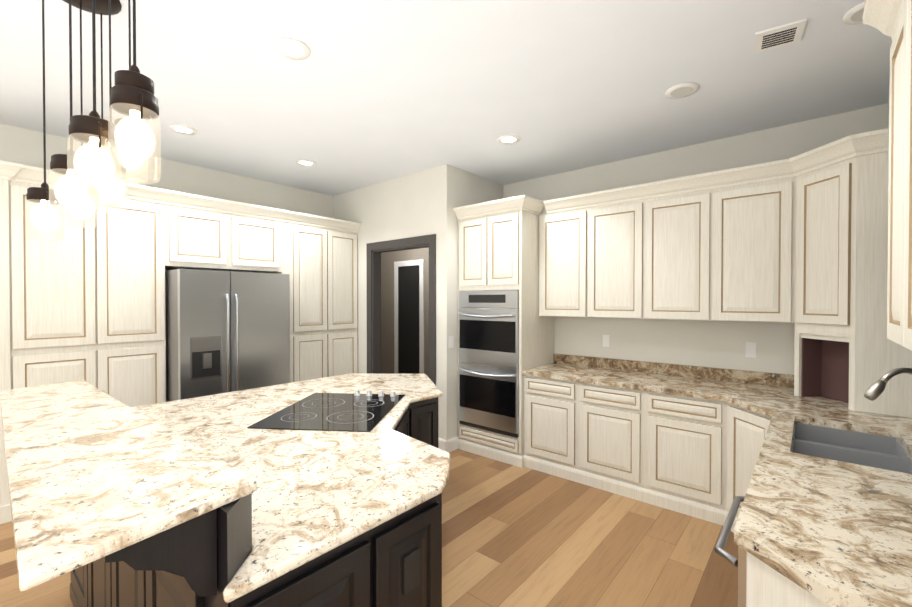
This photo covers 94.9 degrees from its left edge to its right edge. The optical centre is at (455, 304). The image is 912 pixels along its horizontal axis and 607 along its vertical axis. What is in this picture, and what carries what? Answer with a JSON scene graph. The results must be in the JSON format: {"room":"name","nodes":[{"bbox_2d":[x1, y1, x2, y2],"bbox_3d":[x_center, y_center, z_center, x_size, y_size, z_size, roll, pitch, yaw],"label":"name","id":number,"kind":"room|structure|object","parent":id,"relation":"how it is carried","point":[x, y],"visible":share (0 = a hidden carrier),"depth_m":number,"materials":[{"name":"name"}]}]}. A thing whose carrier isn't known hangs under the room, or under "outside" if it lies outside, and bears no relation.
{"room":"kitchen","nodes":[
{"label":"kitchen","id":0,"kind":"room"},
{"bbox_2d":[0,123,332,217],"bbox_3d":[-4.352,0.060,2.597,0.120,3.000,8.420,1,1,40],"label":"wall","id":1,"kind":"structure","parent":0,"point":[19,145],"depth_m":4.39,"materials":[{"name":"paint"}]},
{"bbox_2d":[168,190,231,270],"bbox_3d":[-2.620,-0.686,4.109,0.547,0.660,0.540,1,1,40],"label":"upper cabinet","id":2,"kind":"object","parent":1,"relation":"attached to","point":[199,227],"depth_m":3.93,"materials":[{"name":"beige wood"}]},
{"bbox_2d":[232,201,283,272],"bbox_3d":[-2.270,-0.690,4.521,0.547,0.660,0.540,1,1,40],"label":"upper cabinet","id":3,"kind":"object","parent":1,"relation":"attached to","point":[257,231],"depth_m":4.35,"materials":[{"name":"beige wood"}]},
{"bbox_2d":[0,449,737,606],"bbox_3d":[-0.975,1.566,2.094,10.000,0.001,12.000,1,1,40],"label":"floor","id":4,"kind":"structure","parent":0,"point":[514,536],"depth_m":2.66,"materials":[{"name":"brown wood"}]},
{"bbox_2d":[0,160,167,523],"bbox_3d":[-3.121,0.270,3.529,0.547,2.560,1.010,1,1,40],"label":"tall cabinet","id":5,"kind":"object","parent":4,"relation":"on","point":[87,305],"depth_m":3.32,"materials":[{"name":"beige wood"}]},
{"bbox_2d":[165,269,289,401],"bbox_3d":[-2.313,0.606,4.170,0.893,1.835,0.980,1,1,40],"label":"fridge","id":6,"kind":"object","parent":4,"relation":"on","point":[227,331],"visible":0.69,"depth_m":3.80,"materials":[{"name":"silver metal"}]},
{"bbox_2d":[70,373,449,606],"bbox_3d":[-0.655,1.018,2.453,2.135,1.088,2.510,1,1,40],"label":"kitchen island","id":7,"kind":"object","parent":4,"relation":"on","point":[323,492],"depth_m":1.47,"materials":[{"name":"black"}]},
{"bbox_2d":[0,379,271,591],"bbox_3d":[-1.469,0.465,1.613,2.290,0.030,0.434,1,1,40],"label":"island countertop","id":8,"kind":"structure","parent":7,"relation":"on","point":[93,476],"depth_m":1.11,"materials":[{"name":"beige stone"}]},
{"bbox_2d":[247,390,404,431],"bbox_3d":[-0.723,0.620,2.559,1.009,0.040,1.050,1,1,40],"label":"cooktop","id":9,"kind":"object","parent":7,"relation":"in","point":[329,410],"depth_m":2.47,"materials":[{"name":"black glass"}]},
{"bbox_2d":[268,210,359,382],"bbox_3d":[-1.773,0.254,5.117,0.547,2.560,0.997,1,1,40],"label":"tall cabinet","id":10,"kind":"object","parent":4,"relation":"on","point":[320,252],"depth_m":4.92,"materials":[{"name":"beige wood"}]},
{"bbox_2d":[458,288,556,459],"bbox_3d":[0.528,0.698,4.478,0.786,1.685,0.700,1,1,40],"label":"tall cabinet","id":11,"kind":"object","parent":4,"relation":"on","point":[495,338],"depth_m":4.23,"materials":[{"name":"beige wood"}]},
{"bbox_2d":[459,290,518,437],"bbox_3d":[0.453,0.561,4.388,0.716,1.410,0.598,1,1,40],"label":"oven","id":12,"kind":"object","parent":11,"relation":"in","point":[488,319],"depth_m":4.18,"materials":[{"name":"silver metal"}]},
{"bbox_2d":[497,376,892,551],"bbox_3d":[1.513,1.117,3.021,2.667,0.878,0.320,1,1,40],"label":"base cabinet","id":13,"kind":"object","parent":4,"relation":"on","point":[685,459],"depth_m":3.30,"materials":[{"name":"beige wood"}]},
{"bbox_2d":[501,364,911,435],"bbox_3d":[1.741,0.653,3.260,2.635,0.040,0.987,1,1,40],"label":"countertop","id":14,"kind":"structure","parent":13,"relation":"on","point":[727,395],"depth_m":3.12,"materials":[{"name":"beige stone"}]},
{"bbox_2d":[793,328,836,399],"bbox_3d":[2.494,0.381,2.922,0.201,0.508,0.202,1,1,40],"label":"cabinet","id":15,"kind":"object","parent":14,"relation":"on","point":[805,351],"depth_m":2.89,"materials":[{"name":"beige wood"}]},
{"bbox_2d":[725,412,911,606],"bbox_3d":[1.569,0.671,1.568,0.707,0.040,1.815,1,1,40],"label":"countertop","id":16,"kind":"structure","parent":13,"relation":"on","point":[835,533],"depth_m":1.24,"materials":[{"name":"beige stone"}]},
{"bbox_2d":[791,423,911,473],"bbox_3d":[1.873,0.782,2.003,0.410,0.189,0.760,1,1,40],"label":"sink","id":17,"kind":"object","parent":16,"relation":"in","point":[877,449],"depth_m":2.16,"materials":[{"name":"silver metal"}]},
{"bbox_2d":[864,367,911,400],"bbox_3d":[1.990,0.462,1.865,0.261,0.372,0.286,1,1,40],"label":"faucet","id":18,"kind":"object","parent":16,"relation":"on","point":[875,389],"depth_m":1.85,"materials":[{"name":"silver metal"}]},
{"bbox_2d":[721,556,828,606],"bbox_3d":[1.251,1.136,1.193,0.702,0.878,0.786,1,1,40],"label":"base cabinet","id":19,"kind":"object","parent":4,"relation":"on","point":[751,593],"depth_m":1.16,"materials":[{"name":"beige wood"}]},
{"bbox_2d":[714,496,746,606],"bbox_3d":[1.024,1.077,1.507,0.095,0.750,0.600,1,1,40],"label":"dishwasher","id":20,"kind":"object","parent":19,"relation":"in","point":[741,562],"depth_m":1.30,"materials":[{"name":"silver metal"}]},
{"bbox_2d":[845,328,900,415],"bbox_3d":[2.525,0.385,2.548,0.201,0.508,0.201,1,1,40],"label":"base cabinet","id":21,"kind":"object","parent":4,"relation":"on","point":[872,372],"depth_m":2.47,"materials":[{"name":"beige wood"}]},
{"bbox_2d":[333,164,453,439],"bbox_3d":[-0.839,0.034,5.058,2.050,3.000,0.120,1,1,40],"label":"wall","id":22,"kind":"structure","parent":0,"point":[420,203],"depth_m":4.58,"materials":[{"name":"paint"}]},
{"bbox_2d":[366,234,435,384],"bbox_3d":[-0.620,0.391,4.864,1.160,2.290,0.138,1,1,40],"label":"door frame","id":23,"kind":"structure","parent":22,"relation":"attached to","point":[374,250],"depth_m":5.12,"materials":[{"name":"grey"}]},
{"bbox_2d":[438,436,457,451],"bbox_3d":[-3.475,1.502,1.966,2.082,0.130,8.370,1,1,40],"label":"baseboard","id":24,"kind":"structure","parent":22,"relation":"attached to","point":[450,445],"depth_m":4.40,"materials":[{"name":"white wood"}]},
{"bbox_2d":[381,247,428,376],"bbox_3d":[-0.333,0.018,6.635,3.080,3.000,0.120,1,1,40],"label":"door","id":25,"kind":"structure","parent":0,"point":[404,311],"depth_m":6.95,"materials":[{"name":"paint"}]},
{"bbox_2d":[0,0,891,195],"bbox_3d":[-0.975,-1.484,2.062,10.000,0.100,12.000,1,1,40],"label":"ceiling","id":26,"kind":"structure","parent":0,"point":[365,93],"depth_m":2.65,"materials":[{"name":"paint"}]},
{"bbox_2d":[25,188,63,240],"bbox_3d":[-1.723,-0.852,1.882,0.269,1.159,0.405,0,1,16],"label":"pendant light","id":27,"kind":"object","parent":26,"relation":"hanging from","point":[45,227],"depth_m":1.72,"materials":[{"name":"glass"}]},
{"bbox_2d":[29,187,98,227],"bbox_3d":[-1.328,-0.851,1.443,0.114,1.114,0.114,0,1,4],"label":"pendant light","id":28,"kind":"object","parent":26,"relation":"hanging from","point":[42,214],"depth_m":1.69,"materials":[{"name":"glass"}]},
{"bbox_2d":[41,0,160,215],"bbox_3d":[-0.945,-0.845,1.156,0.239,1.119,0.115,0,1,7],"label":"pendant light","id":29,"kind":"object","parent":26,"relation":"hanging from","point":[94,165],"depth_m":1.17,"materials":[{"name":"brown metal"}]},
{"bbox_2d":[169,124,196,134],"bbox_3d":[-2.248,-1.442,3.447,0.195,0.011,0.195,0,1,34],"label":"recessed light","id":30,"kind":"object","parent":26,"relation":"in","point":[182,129],"depth_m":3.45,"materials":[{"name":"white"}]},
{"bbox_2d":[273,38,310,59],"bbox_3d":[-0.918,-1.431,2.344,0.195,0.011,0.195,0,1,31],"label":"recessed light","id":31,"kind":"object","parent":26,"relation":"in","point":[291,48],"depth_m":2.34,"materials":[{"name":"white plastic"}]},
{"bbox_2d":[296,159,315,166],"bbox_3d":[-1.533,-1.451,4.283,0.195,0.011,0.195,0,1,31],"label":"recessed light","id":32,"kind":"object","parent":26,"relation":"in","point":[303,162],"depth_m":4.27,"materials":[{"name":"white plastic"}]},
{"bbox_2d":[498,135,519,143],"bbox_3d":[0.460,-1.445,3.659,0.195,0.011,0.195,0,1,31],"label":"recessed light","id":33,"kind":"object","parent":26,"relation":"in","point":[505,139],"depth_m":3.66,"materials":[{"name":"white plastic"}]},
{"bbox_2d":[665,82,698,98],"bbox_3d":[1.517,-1.435,2.809,0.199,0.013,0.199,0,1,34],"label":"recessed light","id":34,"kind":"object","parent":26,"relation":"in","point":[681,90],"depth_m":2.79,"materials":[{"name":"white plastic"}]},
{"bbox_2d":[753,18,806,53],"bbox_3d":[1.724,-1.429,2.239,0.210,0.013,0.210,0,1,32],"label":"ceiling vent","id":35,"kind":"object","parent":26,"relation":"in","point":[780,36],"visible":1,"depth_m":2.22,"materials":[{"name":"white metal"}]},
{"bbox_2d":[842,1,864,24],"bbox_3d":[2.011,-1.426,2.031,0.199,0.013,0.199,0,1,34],"label":"recessed light","id":36,"kind":"object","parent":26,"relation":"in","point":[854,16],"depth_m":2.06,"materials":[{"name":"white plastic"}]},
{"bbox_2d":[454,167,503,436],"bbox_3d":[0.275,0.036,4.880,0.120,3.000,1.050,1,1,40],"label":"wall","id":37,"kind":"structure","parent":0,"point":[470,188],"depth_m":4.50,"materials":[{"name":"paint"}]},
{"bbox_2d":[449,336,453,347],"bbox_3d":[-0.050,0.391,4.400,0.007,0.120,0.070,1,1,40],"label":"light switch","id":38,"kind":"object","parent":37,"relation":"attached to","point":[451,338],"depth_m":4.40,"materials":[{"name":"white plastic"}]},
{"bbox_2d":[504,103,888,374],"bbox_3d":[1.911,0.046,3.970,3.550,3.000,0.320,1,1,40],"label":"wall","id":39,"kind":"structure","parent":0,"point":[714,344],"depth_m":3.70,"materials":[{"name":"paint"}]},
{"bbox_2d":[453,196,524,287],"bbox_3d":[0.530,-0.585,4.466,0.786,0.870,0.695,1,1,40],"label":"upper cabinet","id":40,"kind":"object","parent":39,"relation":"attached to","point":[491,234],"depth_m":4.16,"materials":[{"name":"beige wood"}]},
{"bbox_2d":[603,335,609,346],"bbox_3d":[1.479,0.354,4.123,0.070,0.120,0.004,1,1,40],"label":"electrical outlet","id":41,"kind":"object","parent":39,"relation":"attached to","point":[606,338],"depth_m":4.12,"materials":[{"name":"white plastic"}]},
{"bbox_2d":[525,132,880,327],"bbox_3d":[1.857,-0.443,3.385,2.635,1.130,0.627,1,1,40],"label":"upper cabinet","id":42,"kind":"object","parent":39,"relation":"attached to","point":[797,239],"depth_m":3.16,"materials":[{"name":"beige wood"}]},
{"bbox_2d":[746,342,755,357],"bbox_3d":[2.371,0.362,3.366,0.070,0.120,0.004,1,1,40],"label":"electrical outlet","id":43,"kind":"object","parent":39,"relation":"attached to","point":[750,349],"depth_m":3.36,"materials":[{"name":"white plastic"}]},
{"bbox_2d":[881,0,896,351],"bbox_3d":[1.467,-0.432,1.158,0.347,1.105,0.355,1,1,40],"label":"upper cabinet","id":44,"kind":"object","parent":0,"relation":"attached to","point":[889,13],"depth_m":1.35,"materials":[{"name":"beige wood"}]},
{"bbox_2d":[893,0,911,363],"bbox_3d":[1.231,-0.429,0.879,0.347,1.105,0.375,1,1,40],"label":"upper cabinet","id":45,"kind":"object","parent":0,"relation":"attached to","point":[904,7],"depth_m":1.15,"materials":[{"name":"beige wood"}]}
]}

